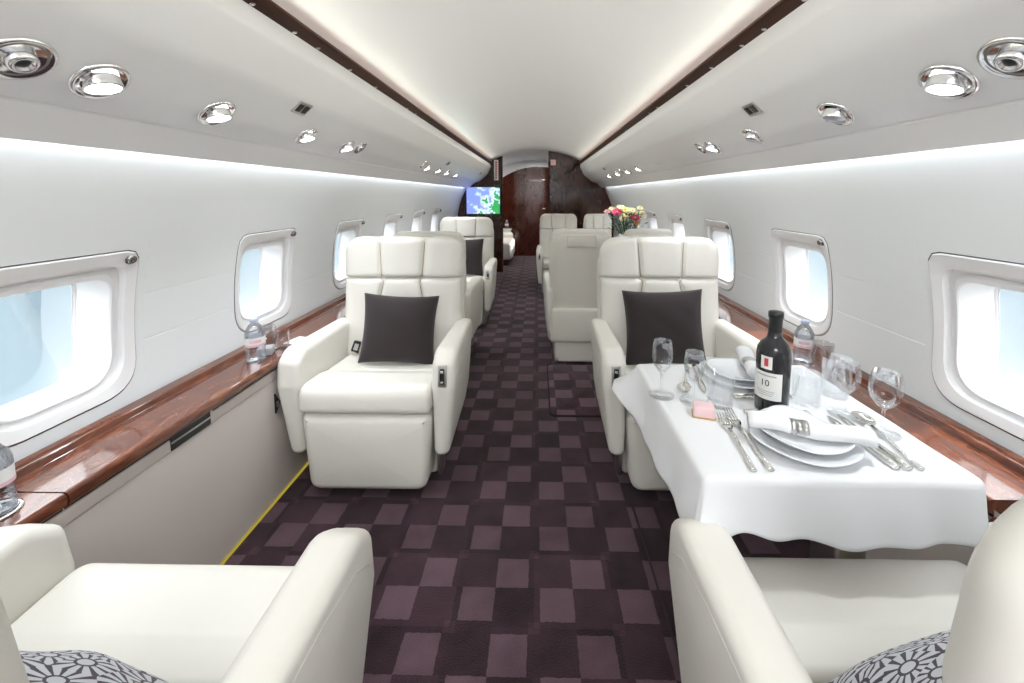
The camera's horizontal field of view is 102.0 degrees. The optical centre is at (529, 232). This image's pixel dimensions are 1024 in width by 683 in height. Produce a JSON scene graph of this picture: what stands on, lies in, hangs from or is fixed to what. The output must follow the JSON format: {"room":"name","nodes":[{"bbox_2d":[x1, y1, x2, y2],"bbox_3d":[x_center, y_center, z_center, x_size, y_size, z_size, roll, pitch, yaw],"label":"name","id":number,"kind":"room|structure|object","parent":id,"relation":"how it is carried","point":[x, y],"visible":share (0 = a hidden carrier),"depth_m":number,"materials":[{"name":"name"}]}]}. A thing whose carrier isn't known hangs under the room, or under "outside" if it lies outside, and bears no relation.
{"room":"aircraft cabin","nodes":[
{"label":"aircraft cabin","id":0,"kind":"room"},
{"bbox_2d":[0,138,466,461],"bbox_3d":[-0.994,-0.052,3.327,0.389,1.300,10.000,0,5,1],"label":"wall","id":1,"kind":"structure","parent":0,"point":[58,201],"depth_m":1.38,"materials":[{"name":"white plastic"}]},
{"bbox_2d":[0,488,67,526],"bbox_3d":[-1.126,0.686,-0.349,0.207,0.060,2.502,0,5,1],"label":"ledge","id":2,"kind":"object","parent":1,"relation":"attached to","point":[38,508],"visible":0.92,"depth_m":0.86,"materials":[{"name":"brown wood"}]},
{"bbox_2d":[0,498,24,520],"bbox_3d":[-1.087,0.567,0.834,0.088,0.004,0.088,0,5,1],"label":"cup holder","id":3,"kind":"object","parent":2,"relation":"on","point":[21,503],"visible":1,"depth_m":0.85,"materials":[{"name":"silver metal"}]},
{"bbox_2d":[0,443,18,516],"bbox_3d":[-1.083,0.485,0.828,0.067,0.165,0.067,-3,6,-33],"label":"water bottle","id":4,"kind":"object","parent":3,"relation":"in","point":[7,464],"visible":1,"depth_m":0.86,"materials":[{"name":"clear plastic"}]},
{"bbox_2d":[0,250,138,447],"bbox_3d":[-1.261,0.280,1.077,0.176,0.436,0.400,0,5,1],"label":"window","id":5,"kind":"structure","parent":1,"relation":"in","point":[103,285],"depth_m":1.19,"materials":[{"name":"grey plastic"}]},
{"bbox_2d":[2,293,345,508],"bbox_3d":[-1.055,0.321,3.666,0.207,0.060,5.554,0,5,1],"label":"ledge","id":6,"kind":"object","parent":1,"relation":"attached to","point":[80,462],"visible":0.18,"depth_m":1.17,"materials":[{"name":"brown wood"}]},
{"bbox_2d":[244,317,266,362],"bbox_3d":[-1.068,0.414,1.608,0.069,0.168,0.069,-3,6,-33],"label":"water bottle","id":7,"kind":"object","parent":6,"relation":"on","point":[254,340],"visible":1,"depth_m":1.61,"materials":[{"name":"clear plastic"}]},
{"bbox_2d":[256,344,274,356],"bbox_3d":[-1.070,0.476,1.677,0.054,0.031,0.051,-2,6,-19],"label":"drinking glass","id":8,"kind":"object","parent":6,"relation":"on","point":[270,348],"visible":0.91,"depth_m":1.66,"materials":[{"name":"clear glass"}]},
{"bbox_2d":[284,336,304,344],"bbox_3d":[-1.031,0.476,1.831,0.060,0.002,0.090,1,5,15],"label":"folded card","id":9,"kind":"object","parent":6,"relation":"on","point":[299,338],"visible":0.66,"depth_m":1.83,"materials":[{"name":"white paper"}]},
{"bbox_2d":[44,368,307,569],"bbox_3d":[-0.991,0.714,2.442,0.004,0.535,8.100,0,5,1],"label":"wall panel","id":10,"kind":"object","parent":1,"relation":"attached to","point":[192,503],"depth_m":1.26,"materials":[{"name":"grey leather"}]},
{"bbox_2d":[169,410,212,450],"bbox_3d":[-1.009,0.587,1.237,0.010,0.043,0.148,0,5,1],"label":"air vent","id":11,"kind":"object","parent":10,"relation":"in","point":[185,434],"visible":0.92,"depth_m":1.23,"materials":[{"name":"black plastic"}]},
{"bbox_2d":[274,394,279,412],"bbox_3d":[-0.997,0.669,1.637,0.010,0.080,0.028,0,5,1],"label":"outlet","id":12,"kind":"object","parent":10,"relation":"attached to","point":[276,400],"visible":1,"depth_m":1.63,"materials":[{"name":"black plastic"}]},
{"bbox_2d":[229,228,295,332],"bbox_3d":[-1.246,0.206,1.893,0.176,0.436,0.400,0,5,1],"label":"window","id":13,"kind":"structure","parent":1,"relation":"in","point":[274,300],"depth_m":2.02,"materials":[{"name":"grey plastic"}]},
{"bbox_2d":[331,218,364,288],"bbox_3d":[-1.232,0.132,2.710,0.176,0.436,0.400,0,5,1],"label":"window","id":14,"kind":"structure","parent":1,"relation":"in","point":[349,230],"depth_m":2.81,"materials":[{"name":"grey plastic"}]},
{"bbox_2d":[383,213,402,235],"bbox_3d":[-1.218,0.059,3.512,0.176,0.436,0.400,0,5,1],"label":"window","id":15,"kind":"structure","parent":1,"relation":"in","point":[392,224],"depth_m":3.64,"materials":[{"name":"grey plastic"}]},
{"bbox_2d":[411,210,424,230],"bbox_3d":[-1.205,-0.009,4.258,0.176,0.436,0.400,0,5,1],"label":"window","id":16,"kind":"structure","parent":1,"relation":"in","point":[418,217],"depth_m":4.39,"materials":[{"name":"grey plastic"}]},
{"bbox_2d":[430,208,440,230],"bbox_3d":[-1.192,-0.077,5.000,0.176,0.436,0.400,0,5,1],"label":"window","id":17,"kind":"structure","parent":1,"relation":"in","point":[434,226],"depth_m":5.14,"materials":[{"name":"grey plastic"}]},
{"bbox_2d":[0,0,490,187],"bbox_3d":[-0.844,-0.507,2.329,0.341,0.363,8.100,0,5,1],"label":"panel","id":18,"kind":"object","parent":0,"point":[181,58],"depth_m":1.04,"materials":[{"name":"white plastic"}]},
{"bbox_2d":[0,37,58,79],"bbox_3d":[-0.853,-0.290,0.692,0.077,0.063,0.096,0,5,-3],"label":"air nozzle","id":19,"kind":"object","parent":18,"relation":"in","point":[21,58],"visible":1,"depth_m":0.69,"materials":[{"name":"silver metal"}]},
{"bbox_2d":[67,63,130,98],"bbox_3d":[-0.853,-0.300,0.822,0.080,0.063,0.098,1,5,9],"label":"light","id":20,"kind":"object","parent":18,"relation":"in","point":[104,80],"visible":1,"depth_m":0.81,"materials":[{"name":"silver metal"}]},
{"bbox_2d":[197,101,235,124],"bbox_3d":[-0.851,-0.324,1.126,0.081,0.061,0.098,1,5,9],"label":"light","id":21,"kind":"object","parent":18,"relation":"in","point":[223,111],"visible":1,"depth_m":1.11,"materials":[{"name":"silver metal"}]},
{"bbox_2d":[290,101,312,115],"bbox_3d":[-0.767,-0.418,1.392,0.038,0.036,0.076,0,5,1],"label":"warning sign","id":22,"kind":"object","parent":18,"relation":"attached to","point":[302,108],"visible":1,"depth_m":1.39,"materials":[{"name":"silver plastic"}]},
{"bbox_2d":[295,129,316,143],"bbox_3d":[-0.844,-0.364,1.561,0.074,0.055,0.088,1,5,9],"label":"light","id":23,"kind":"object","parent":18,"relation":"in","point":[308,135],"visible":1,"depth_m":1.54,"materials":[{"name":"silver metal"}]},
{"bbox_2d":[337,141,354,152],"bbox_3d":[-0.841,-0.392,1.892,0.074,0.054,0.088,1,5,9],"label":"light","id":24,"kind":"object","parent":18,"relation":"in","point":[347,146],"visible":1,"depth_m":1.87,"materials":[{"name":"silver metal"}]},
{"bbox_2d":[353,143,366,152],"bbox_3d":[-0.827,-0.412,2.016,0.062,0.051,0.077,0,5,-3],"label":"air nozzle","id":25,"kind":"object","parent":18,"relation":"in","point":[359,148],"visible":1,"depth_m":2.00,"materials":[{"name":"silver metal"}]},
{"bbox_2d":[223,256,809,682],"bbox_3d":[0.028,0.926,3.398,2.240,0.060,10.000,0,5,1],"label":"floor","id":26,"kind":"structure","parent":0,"point":[524,560],"depth_m":1.44,"materials":[{"name":"carpet"}]},
{"bbox_2d":[0,524,373,682],"bbox_3d":[-0.662,0.658,0.539,0.705,0.992,0.636,0,5,1],"label":"armchair","id":27,"kind":"object","parent":26,"relation":"on","point":[307,621],"visible":1,"depth_m":0.72,"materials":[{"name":"white leather"}]},
{"bbox_2d":[19,650,168,682],"bbox_3d":[-0.623,0.593,0.492,0.454,0.225,0.206,1,5,10],"label":"throw cushion","id":28,"kind":"object","parent":27,"relation":"on","point":[67,666],"visible":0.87,"depth_m":0.52,"materials":[{"name":"fabric"}]},
{"bbox_2d":[11,563,293,682],"bbox_3d":[-0.658,0.727,0.753,0.514,0.108,0.223,0,5,1],"label":"seat cushion","id":29,"kind":"object","parent":27,"relation":"on","point":[172,623],"depth_m":0.74,"materials":[{"name":"white leather"}]},
{"bbox_2d":[220,462,308,564],"bbox_3d":[-0.967,0.895,3.362,0.008,0.006,6.100,0,5,1],"label":"light strip","id":30,"kind":"object","parent":26,"relation":"on","point":[306,465],"visible":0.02,"depth_m":1.54,"materials":[{"name":"yellow plastic"}]},
{"bbox_2d":[277,236,471,488],"bbox_3d":[-0.636,0.534,1.895,0.705,0.992,0.636,0,5,1],"label":"armchair","id":31,"kind":"object","parent":26,"relation":"on","point":[371,425],"visible":0.81,"depth_m":1.64,"materials":[{"name":"white leather"}]},
{"bbox_2d":[351,340,360,353],"bbox_3d":[-0.845,0.555,2.013,0.047,0.071,0.046,-2,6,-22],"label":"belt","id":32,"kind":"object","parent":31,"relation":"attached to","point":[356,344],"visible":0.99,"depth_m":1.99,"materials":[{"name":"black metal"}]},
{"bbox_2d":[299,370,432,413],"bbox_3d":[-0.640,0.640,1.697,0.514,0.108,0.223,0,5,1],"label":"seat cushion","id":33,"kind":"object","parent":31,"relation":"on","point":[320,391],"depth_m":1.60,"materials":[{"name":"white leather"}]},
{"bbox_2d":[358,293,438,363],"bbox_3d":[-0.601,0.442,1.901,0.339,0.322,0.175,1,5,9],"label":"throw cushion","id":34,"kind":"object","parent":31,"relation":"on","point":[396,329],"visible":1,"depth_m":1.85,"materials":[{"name":"grey fabric"}]},
{"bbox_2d":[440,369,443,384],"bbox_3d":[-0.338,0.555,1.593,0.018,0.060,0.014,0,5,1],"label":"switch","id":35,"kind":"object","parent":31,"relation":"attached to","point":[441,370],"depth_m":1.59,"materials":[{"name":"black plastic"}]},
{"bbox_2d":[393,231,482,345],"bbox_3d":[-0.678,0.447,3.043,0.599,0.957,0.636,0,5,1],"label":"armchair","id":36,"kind":"object","parent":26,"relation":"on","point":[474,288],"visible":0.1,"depth_m":2.80,"materials":[{"name":"white leather"}]},
{"bbox_2d":[440,217,496,325],"bbox_3d":[-0.637,0.353,3.942,0.635,0.982,0.636,0,5,1],"label":"armchair","id":37,"kind":"object","parent":26,"relation":"on","point":[471,228],"visible":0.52,"depth_m":4.08,"materials":[{"name":"white leather"}]},
{"bbox_2d":[465,238,483,275],"bbox_3d":[-0.622,0.233,3.949,0.360,0.351,0.144,0,5,1],"label":"throw cushion","id":38,"kind":"object","parent":37,"relation":"on","point":[474,248],"visible":0.46,"depth_m":3.91,"materials":[{"name":"grey fabric"}]},
{"bbox_2d":[466,277,483,289],"bbox_3d":[-0.641,0.458,3.745,0.463,0.107,0.223,0,5,1],"label":"seat cushion","id":39,"kind":"object","parent":37,"relation":"on","point":[468,278],"depth_m":3.66,"materials":[{"name":"white leather"}]},
{"bbox_2d":[503,228,511,231],"bbox_3d":[-0.585,0.196,8.081,0.450,0.545,0.227,0,5,1],"label":"base cabinet","id":40,"kind":"object","parent":26,"relation":"on","point":[504,229],"visible":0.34,"depth_m":7.95,"materials":[{"name":"white leather"}]},
{"bbox_2d":[503,232,514,264],"bbox_3d":[-0.656,0.276,7.448,0.730,0.500,0.860,0,5,1],"label":"sofa","id":41,"kind":"object","parent":26,"relation":"on","point":[508,241],"visible":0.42,"depth_m":7.07,"materials":[{"name":"white leather"}]},
{"bbox_2d":[536,214,576,292],"bbox_3d":[0.358,0.258,5.091,0.564,0.962,0.636,0,5,1],"label":"armchair","id":42,"kind":"object","parent":26,"relation":"on","point":[549,223],"visible":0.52,"depth_m":5.23,"materials":[{"name":"white leather"}]},
{"bbox_2d":[543,259,548,268],"bbox_3d":[0.354,0.362,4.893,0.411,0.105,0.223,0,5,1],"label":"seat cushion","id":43,"kind":"object","parent":42,"relation":"on","point":[545,261],"depth_m":4.79,"materials":[{"name":"white leather"}]},
{"bbox_2d":[547,364,600,416],"bbox_3d":[0.384,0.964,2.587,0.544,0.010,0.694,0,5,1],"label":"carpet piece","id":44,"kind":"object","parent":26,"relation":"on","point":[571,387],"visible":0.52,"depth_m":2.52,"materials":[{"name":"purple carpet"}]},
{"bbox_2d":[543,229,610,363],"bbox_3d":[0.354,0.433,3.144,0.508,0.967,0.636,0,5,1],"label":"armchair","id":45,"kind":"object","parent":26,"relation":"on","point":[570,283],"visible":0.77,"depth_m":2.88,"materials":[{"name":"white leather"}]},
{"bbox_2d":[583,214,611,237],"bbox_3d":[0.858,0.259,5.082,0.423,0.962,0.636,0,5,1],"label":"armchair","id":46,"kind":"object","parent":26,"relation":"on","point":[591,221],"visible":0.31,"depth_m":5.22,"materials":[{"name":"white leather"}]},
{"bbox_2d":[623,229,673,236],"bbox_3d":[0.824,0.434,3.136,0.423,0.967,0.636,0,5,1],"label":"armchair","id":47,"kind":"object","parent":26,"relation":"on","point":[630,232],"visible":0.07,"depth_m":2.83,"materials":[{"name":"white leather"}]},
{"bbox_2d":[632,507,678,659],"bbox_3d":[0.387,1.112,0.998,0.006,0.004,1.200,0,5,1],"label":"carpet seam","id":48,"kind":"object","parent":26,"relation":"on","point":[648,557],"visible":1,"depth_m":1.26,"materials":[{"name":"black carpet"}]},
{"bbox_2d":[590,237,759,489],"bbox_3d":[0.640,0.535,1.883,0.705,0.992,0.636,0,5,1],"label":"armchair","id":49,"kind":"object","parent":26,"relation":"on","point":[636,264],"visible":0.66,"depth_m":2.01,"materials":[{"name":"white leather"}]},
{"bbox_2d":[614,369,618,378],"bbox_3d":[0.332,0.555,1.592,0.018,0.060,0.014,0,5,1],"label":"switch","id":50,"kind":"object","parent":49,"relation":"attached to","point":[616,371],"depth_m":1.59,"materials":[{"name":"black plastic"}]},
{"bbox_2d":[622,289,705,364],"bbox_3d":[0.610,0.431,1.887,0.362,0.342,0.170,0,5,-5],"label":"throw cushion","id":51,"kind":"object","parent":49,"relation":"on","point":[662,327],"visible":0.99,"depth_m":1.84,"materials":[{"name":"grey fabric"}]},
{"bbox_2d":[809,540,866,558],"bbox_3d":[0.608,0.776,1.087,0.510,0.657,0.515,0,5,1],"label":"dining table","id":52,"kind":"object","parent":26,"relation":"on","point":[817,550],"visible":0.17,"depth_m":1.04,"materials":[{"name":"brown wood"}]},
{"bbox_2d":[612,364,988,551],"bbox_3d":[0.575,0.517,1.089,0.618,0.152,0.671,0,5,1],"label":"tablecloth","id":53,"kind":"object","parent":52,"relation":"on","point":[867,504],"visible":0.7,"depth_m":0.80,"materials":[{"name":"white fabric"}]},
{"bbox_2d":[677,366,691,390],"bbox_3d":[0.453,0.424,1.203,0.038,0.013,0.191,2,6,24],"label":"soup spoon","id":54,"kind":"object","parent":53,"relation":"on","point":[684,386],"visible":1,"depth_m":1.16,"materials":[{"name":"silver metal"}]},
{"bbox_2d":[692,364,705,392],"bbox_3d":[0.495,0.423,1.206,0.018,0.013,0.182,1,5,12],"label":"knife","id":55,"kind":"object","parent":53,"relation":"on","point":[694,366],"visible":1,"depth_m":1.21,"materials":[{"name":"silver metal"}]},
{"bbox_2d":[692,400,715,420],"bbox_3d":[0.425,0.434,1.015,0.053,0.026,0.046,1,5,15],"label":"pink petit four","id":56,"kind":"object","parent":53,"relation":"on","point":[705,410],"visible":1,"depth_m":1.00,"materials":[{"name":"pink food"}]},
{"bbox_2d":[699,360,754,388],"bbox_3d":[0.621,0.417,1.220,0.210,0.023,0.212,-3,6,-30],"label":"dinner plate","id":57,"kind":"object","parent":53,"relation":"on","point":[703,365],"visible":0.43,"depth_m":1.19,"materials":[{"name":"white ceramic"}]},
{"bbox_2d":[706,358,754,380],"bbox_3d":[0.625,0.404,1.224,0.176,0.023,0.178,-3,6,-30],"label":"dinner plate","id":58,"kind":"object","parent":57,"relation":"on","point":[732,368],"visible":0.57,"depth_m":1.24,"materials":[{"name":"white ceramic"}]},
{"bbox_2d":[735,346,755,378],"bbox_3d":[0.653,0.384,1.234,0.048,0.041,0.176,1,5,16],"label":"rolled napkin","id":59,"kind":"object","parent":58,"relation":"on","point":[742,351],"visible":0.68,"depth_m":1.25,"materials":[{"name":"white fabric"}]},
{"bbox_2d":[741,356,755,367],"bbox_3d":[0.650,0.386,1.220,0.043,0.032,0.034,1,5,16],"label":"napkin ring","id":60,"kind":"object","parent":59,"relation":"on","point":[746,358],"visible":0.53,"depth_m":1.22,"materials":[{"name":"silver metal"}]},
{"bbox_2d":[716,412,757,471],"bbox_3d":[0.450,0.452,0.906,0.024,0.013,0.203,1,5,8],"label":"fork","id":61,"kind":"object","parent":53,"relation":"on","point":[726,425],"visible":1,"depth_m":0.89,"materials":[{"name":"silver metal"}]},
{"bbox_2d":[732,392,754,395],"bbox_3d":[0.619,0.432,1.112,0.151,0.013,0.028,0,5,-2],"label":"spoon","id":62,"kind":"object","parent":53,"relation":"on","point":[751,393],"visible":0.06,"depth_m":1.11,"materials":[{"name":"silver metal"}]},
{"bbox_2d":[723,408,774,471],"bbox_3d":[0.480,0.451,0.918,0.024,0.013,0.223,0,5,5],"label":"fork","id":63,"kind":"object","parent":53,"relation":"on","point":[737,422],"visible":1,"depth_m":0.89,"materials":[{"name":"silver metal"}]},
{"bbox_2d":[732,395,791,399],"bbox_3d":[0.612,0.434,1.094,0.154,0.013,0.018,0,5,-1],"label":"knife","id":64,"kind":"object","parent":53,"relation":"on","point":[737,396],"visible":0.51,"depth_m":1.10,"materials":[{"name":"silver metal"}]},
{"bbox_2d":[754,310,791,409],"bbox_3d":[0.607,0.319,1.032,0.078,0.251,0.077,-4,6,-36],"label":"wine bottle","id":65,"kind":"object","parent":53,"relation":"on","point":[773,352],"visible":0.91,"depth_m":1.01,"materials":[{"name":"black glass"}]},
{"bbox_2d":[743,409,811,414],"bbox_3d":[0.606,0.442,1.017,0.149,0.013,0.024,1,5,8],"label":"fork","id":66,"kind":"object","parent":53,"relation":"on","point":[745,410],"visible":0.23,"depth_m":1.02,"materials":[{"name":"silver metal"}]},
{"bbox_2d":[748,408,864,467],"bbox_3d":[0.592,0.446,0.897,0.208,0.023,0.210,4,6,36],"label":"dinner plate","id":67,"kind":"object","parent":53,"relation":"on","point":[857,453],"visible":0.49,"depth_m":0.84,"materials":[{"name":"white ceramic"}]},
{"bbox_2d":[761,405,855,454],"bbox_3d":[0.597,0.433,0.900,0.176,0.023,0.178,4,6,36],"label":"dinner plate","id":68,"kind":"object","parent":67,"relation":"on","point":[802,443],"visible":0.56,"depth_m":0.88,"materials":[{"name":"white ceramic"}]},
{"bbox_2d":[747,410,878,447],"bbox_3d":[0.592,0.417,0.881,0.228,0.039,0.045,2,6,20],"label":"rolled napkin","id":69,"kind":"object","parent":68,"relation":"on","point":[858,435],"visible":0.97,"depth_m":0.86,"materials":[{"name":"white fabric"}]},
{"bbox_2d":[788,417,809,435],"bbox_3d":[0.575,0.417,0.888,0.034,0.030,0.041,2,6,20],"label":"napkin ring","id":70,"kind":"object","parent":69,"relation":"on","point":[798,426],"visible":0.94,"depth_m":0.87,"materials":[{"name":"silver metal"}]},
{"bbox_2d":[827,415,900,469],"bbox_3d":[0.718,0.451,0.906,0.018,0.013,0.192,0,5,0],"label":"knife","id":71,"kind":"object","parent":53,"relation":"on","point":[876,452],"visible":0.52,"depth_m":0.84,"materials":[{"name":"silver metal"}]},
{"bbox_2d":[837,414,912,470],"bbox_3d":[0.744,0.451,0.908,0.018,0.013,0.202,0,5,2],"label":"knife","id":72,"kind":"object","parent":53,"relation":"on","point":[889,453],"visible":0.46,"depth_m":0.84,"materials":[{"name":"silver metal"}]},
{"bbox_2d":[851,411,924,470],"bbox_3d":[0.781,0.451,0.911,0.040,0.013,0.206,1,5,8],"label":"soup spoon","id":73,"kind":"object","parent":53,"relation":"on","point":[860,416],"visible":1,"depth_m":0.92,"materials":[{"name":"silver metal"}]},
{"bbox_2d":[669,497,1023,682],"bbox_3d":[0.627,0.656,0.554,0.705,0.992,0.636,0,5,1],"label":"armchair","id":74,"kind":"object","parent":26,"relation":"on","point":[739,619],"visible":0.93,"depth_m":0.69,"materials":[{"name":"white leather"}]},
{"bbox_2d":[743,557,966,682],"bbox_3d":[0.630,0.725,0.767,0.514,0.108,0.223,0,5,1],"label":"seat cushion","id":75,"kind":"object","parent":74,"relation":"on","point":[836,615],"depth_m":0.76,"materials":[{"name":"white leather"}]},
{"bbox_2d":[829,630,950,682],"bbox_3d":[0.623,0.590,0.520,0.452,0.225,0.207,-1,5,-9],"label":"throw cushion","id":76,"kind":"object","parent":74,"relation":"on","point":[920,660],"visible":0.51,"depth_m":0.54,"materials":[{"name":"fabric"}]},
{"bbox_2d":[503,160,547,176],"bbox_3d":[0.114,-0.522,8.211,2.600,1.950,0.050,0,5,1],"label":"wall","id":77,"kind":"structure","parent":0,"point":[508,169],"depth_m":8.12,"materials":[{"name":"white paint"}]},
{"bbox_2d":[503,167,547,255],"bbox_3d":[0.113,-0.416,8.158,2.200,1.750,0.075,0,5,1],"label":"door","id":78,"kind":"structure","parent":77,"relation":"in","point":[525,190],"depth_m":8.13,"materials":[{"name":"brown wood"}]},
{"bbox_2d":[272,0,779,166],"bbox_3d":[0.028,-0.878,3.234,1.520,0.208,10.000,0,5,1],"label":"ceiling","id":79,"kind":"structure","parent":0,"point":[514,80],"depth_m":1.83,"materials":[{"name":"white"}]},
{"bbox_2d":[243,0,493,163],"bbox_3d":[-0.659,-0.692,2.309,0.062,0.023,8.100,0,5,1],"label":"trim","id":80,"kind":"structure","parent":79,"relation":"attached to","point":[269,8],"depth_m":1.42,"materials":[{"name":"brown wood"}]},
{"bbox_2d":[577,0,807,163],"bbox_3d":[0.681,-0.690,2.285,0.062,0.023,8.100,0,5,1],"label":"trim","id":81,"kind":"structure","parent":79,"relation":"attached to","point":[782,8],"depth_m":1.42,"materials":[{"name":"brown wood"}]},
{"bbox_2d":[458,151,613,271],"bbox_3d":[0.082,-0.324,6.422,2.440,1.881,0.050,0,5,1],"label":"wall","id":82,"kind":"structure","parent":0,"point":[571,191],"depth_m":6.36,"materials":[{"name":"brown wood"}]},
{"bbox_2d":[466,186,500,214],"bbox_3d":[-0.719,-0.495,6.377,0.534,0.430,0.036,0,5,1],"label":"television","id":83,"kind":"object","parent":82,"relation":"attached to","point":[480,200],"visible":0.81,"depth_m":6.36,"materials":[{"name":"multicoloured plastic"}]},
{"bbox_2d":[494,160,497,179],"bbox_3d":[-0.518,-0.959,6.344,0.068,0.310,0.008,0,5,1],"label":"placard","id":84,"kind":"object","parent":82,"relation":"attached to","point":[495,161],"visible":1,"depth_m":6.34,"materials":[{"name":"white plastic"}]},
{"bbox_2d":[501,156,502,271],"bbox_3d":[-0.433,-0.279,6.434,0.024,1.788,0.072,0,5,1],"label":"trim","id":85,"kind":"structure","parent":82,"relation":"attached to","point":[501,156],"depth_m":6.39,"materials":[{"name":"brown wood"}]},
{"bbox_2d":[548,151,549,213],"bbox_3d":[0.292,-0.316,6.418,0.024,1.865,0.072,0,5,1],"label":"trim","id":86,"kind":"structure","parent":82,"relation":"attached to","point":[548,151],"depth_m":6.34,"materials":[{"name":"brown wood"}]},
{"bbox_2d":[580,0,1023,187],"bbox_3d":[0.866,-0.504,2.299,0.341,0.363,8.100,0,5,1],"label":"panel","id":87,"kind":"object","parent":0,"point":[867,58],"depth_m":1.06,"materials":[{"name":"white plastic"}]},
{"bbox_2d":[694,143,707,152],"bbox_3d":[0.837,-0.415,2.026,0.061,0.052,0.077,0,5,-3],"label":"air nozzle","id":88,"kind":"object","parent":87,"relation":"in","point":[698,146],"visible":1,"depth_m":2.02,"materials":[{"name":"silver metal"}]},
{"bbox_2d":[704,141,721,152],"bbox_3d":[0.845,-0.396,1.913,0.073,0.055,0.088,0,5,5],"label":"light","id":89,"kind":"object","parent":87,"relation":"in","point":[710,146],"visible":0.98,"depth_m":1.89,"materials":[{"name":"silver metal"}]},
{"bbox_2d":[741,102,762,116],"bbox_3d":[0.756,-0.420,1.411,0.037,0.036,0.076,0,5,1],"label":"air vent","id":90,"kind":"object","parent":87,"relation":"attached to","point":[751,109],"visible":1,"depth_m":1.40,"materials":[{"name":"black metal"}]},
{"bbox_2d":[742,129,763,143],"bbox_3d":[0.840,-0.363,1.560,0.073,0.055,0.088,0,5,-3],"label":"light","id":91,"kind":"object","parent":87,"relation":"in","point":[749,135],"visible":0.99,"depth_m":1.54,"materials":[{"name":"silver metal"}]},
{"bbox_2d":[817,102,855,125],"bbox_3d":[0.834,-0.323,1.129,0.082,0.060,0.098,0,5,5],"label":"light","id":92,"kind":"object","parent":87,"relation":"in","point":[833,113],"visible":1,"depth_m":1.11,"materials":[{"name":"silver metal"}]},
{"bbox_2d":[917,65,979,98],"bbox_3d":[0.825,-0.297,0.818,0.080,0.062,0.098,0,5,-3],"label":"light","id":93,"kind":"object","parent":87,"relation":"in","point":[943,81],"visible":1,"depth_m":0.80,"materials":[{"name":"silver metal"}]},
{"bbox_2d":[976,36,1023,78],"bbox_3d":[0.814,-0.294,0.697,0.076,0.064,0.096,0,5,-3],"label":"air nozzle","id":94,"kind":"object","parent":87,"relation":"in","point":[1003,57],"visible":1,"depth_m":0.70,"materials":[{"name":"silver metal"}]},
{"bbox_2d":[604,140,1023,456],"bbox_3d":[1.049,-0.049,3.291,0.389,1.300,10.000,0,5,1],"label":"wall","id":95,"kind":"structure","parent":0,"point":[967,200],"depth_m":1.39,"materials":[{"name":"white plastic"}]},
{"bbox_2d":[645,210,657,228],"bbox_3d":[1.292,-0.005,4.215,0.176,0.436,0.400,0,5,1],"label":"window","id":96,"kind":"structure","parent":95,"relation":"in","point":[652,219],"depth_m":4.35,"materials":[{"name":"grey plastic"}]},
{"bbox_2d":[667,214,685,236],"bbox_3d":[1.279,0.063,3.468,0.176,0.436,0.400,0,5,1],"label":"window","id":97,"kind":"structure","parent":95,"relation":"in","point":[675,222],"depth_m":3.60,"materials":[{"name":"grey plastic"}]},
{"bbox_2d":[704,219,736,290],"bbox_3d":[1.265,0.136,2.667,0.176,0.436,0.400,0,5,1],"label":"window","id":98,"kind":"structure","parent":95,"relation":"in","point":[717,231],"depth_m":2.79,"materials":[{"name":"grey plastic"}]},
{"bbox_2d":[771,228,837,335],"bbox_3d":[1.251,0.210,1.850,0.176,0.436,0.400,0,5,1],"label":"window","id":99,"kind":"structure","parent":95,"relation":"in","point":[790,248],"depth_m":1.98,"materials":[{"name":"grey plastic"}]},
{"bbox_2d":[612,236,1023,516],"bbox_3d":[1.121,0.324,3.634,0.207,0.060,5.542,0,5,1],"label":"ledge","id":100,"kind":"object","parent":95,"relation":"attached to","point":[1001,470],"visible":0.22,"depth_m":1.18,"materials":[{"name":"brown wood"}]},
{"bbox_2d":[793,319,814,363],"bbox_3d":[1.059,0.417,1.601,0.067,0.162,0.067,4,6,35],"label":"water bottle","id":101,"kind":"object","parent":100,"relation":"on","point":[801,341],"visible":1,"depth_m":1.60,"materials":[{"name":"clear plastic"}]},
{"bbox_2d":[928,252,1023,440],"bbox_3d":[1.237,0.284,1.034,0.176,0.436,0.400,0,5,1],"label":"window","id":102,"kind":"structure","parent":95,"relation":"in","point":[966,371],"depth_m":1.17,"materials":[{"name":"grey plastic"}]},
{"bbox_2d":[866,510,1000,565],"bbox_3d":[1.013,0.717,2.408,0.004,0.535,8.100,0,5,1],"label":"wall panel","id":103,"kind":"object","parent":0,"point":[962,554],"depth_m":1.02,"materials":[{"name":"grey leather"}]},
{"bbox_3d":[0.700,0.490,4.049,0.640,0.690,0.600,0,5,1],"label":"conference table","id":104,"kind":"object","parent":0,"visible":0},
{"bbox_3d":[0.924,0.081,3.988,0.150,0.136,0.150,0,5,1],"label":"flower vase","id":105,"kind":"object","parent":104,"relation":"on","visible":0},
{"bbox_2d":[603,204,650,234],"bbox_3d":[0.926,-0.067,3.967,0.462,0.406,0.278,0,5,1],"label":"flower bouquet","id":106,"kind":"object","parent":105,"relation":"in","point":[624,211],"visible":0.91,"depth_m":3.93,"materials":[{"name":"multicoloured plant"}]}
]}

